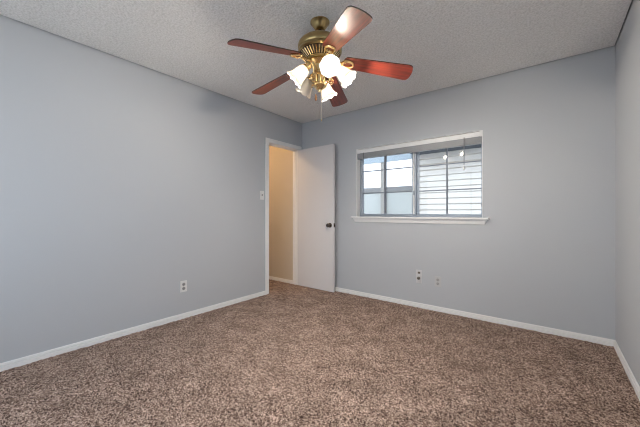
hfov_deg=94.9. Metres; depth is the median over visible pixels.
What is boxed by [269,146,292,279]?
wall
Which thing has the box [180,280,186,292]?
wall outlet
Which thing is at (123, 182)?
wall
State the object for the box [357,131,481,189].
window blind
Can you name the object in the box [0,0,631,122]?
ceiling
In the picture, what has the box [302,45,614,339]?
wall
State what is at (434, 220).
window sill
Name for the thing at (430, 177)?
neighbor house
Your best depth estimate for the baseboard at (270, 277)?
4.62 m
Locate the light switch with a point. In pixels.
(261, 192)
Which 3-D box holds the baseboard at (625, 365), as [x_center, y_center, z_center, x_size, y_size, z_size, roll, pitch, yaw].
[1.076,1.066,0.702,0.013,0.068,4.233,0,0,38]
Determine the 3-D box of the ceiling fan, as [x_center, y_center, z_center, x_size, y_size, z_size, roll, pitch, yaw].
[-0.036,-0.999,2.101,1.223,0.701,1.255,0,0,38]
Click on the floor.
(292, 355)
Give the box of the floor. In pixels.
[0,279,639,426]
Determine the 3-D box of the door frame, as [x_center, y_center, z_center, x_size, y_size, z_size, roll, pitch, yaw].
[-0.551,0.052,4.198,0.142,2.095,0.710,0,0,38]
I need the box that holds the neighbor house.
[410,144,480,213]
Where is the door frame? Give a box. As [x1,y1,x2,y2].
[265,137,301,294]
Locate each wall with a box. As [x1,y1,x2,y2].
[0,14,301,362]
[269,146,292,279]
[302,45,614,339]
[615,0,639,385]
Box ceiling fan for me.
[227,5,412,120]
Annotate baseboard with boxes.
[0,291,265,371]
[269,276,292,283]
[335,287,615,345]
[614,341,639,400]
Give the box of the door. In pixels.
[298,144,334,291]
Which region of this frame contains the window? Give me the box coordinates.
[356,130,482,217]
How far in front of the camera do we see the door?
4.14 m
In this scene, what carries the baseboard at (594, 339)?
attached to the wall at (544, 254)
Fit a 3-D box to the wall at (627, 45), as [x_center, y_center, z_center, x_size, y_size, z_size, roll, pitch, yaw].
[1.149,-0.150,0.655,0.160,2.540,4.250,0,0,38]
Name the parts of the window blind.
rail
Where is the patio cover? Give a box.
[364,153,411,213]
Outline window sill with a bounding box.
[351,216,488,224]
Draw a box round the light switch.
[260,191,263,199]
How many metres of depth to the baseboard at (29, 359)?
2.51 m

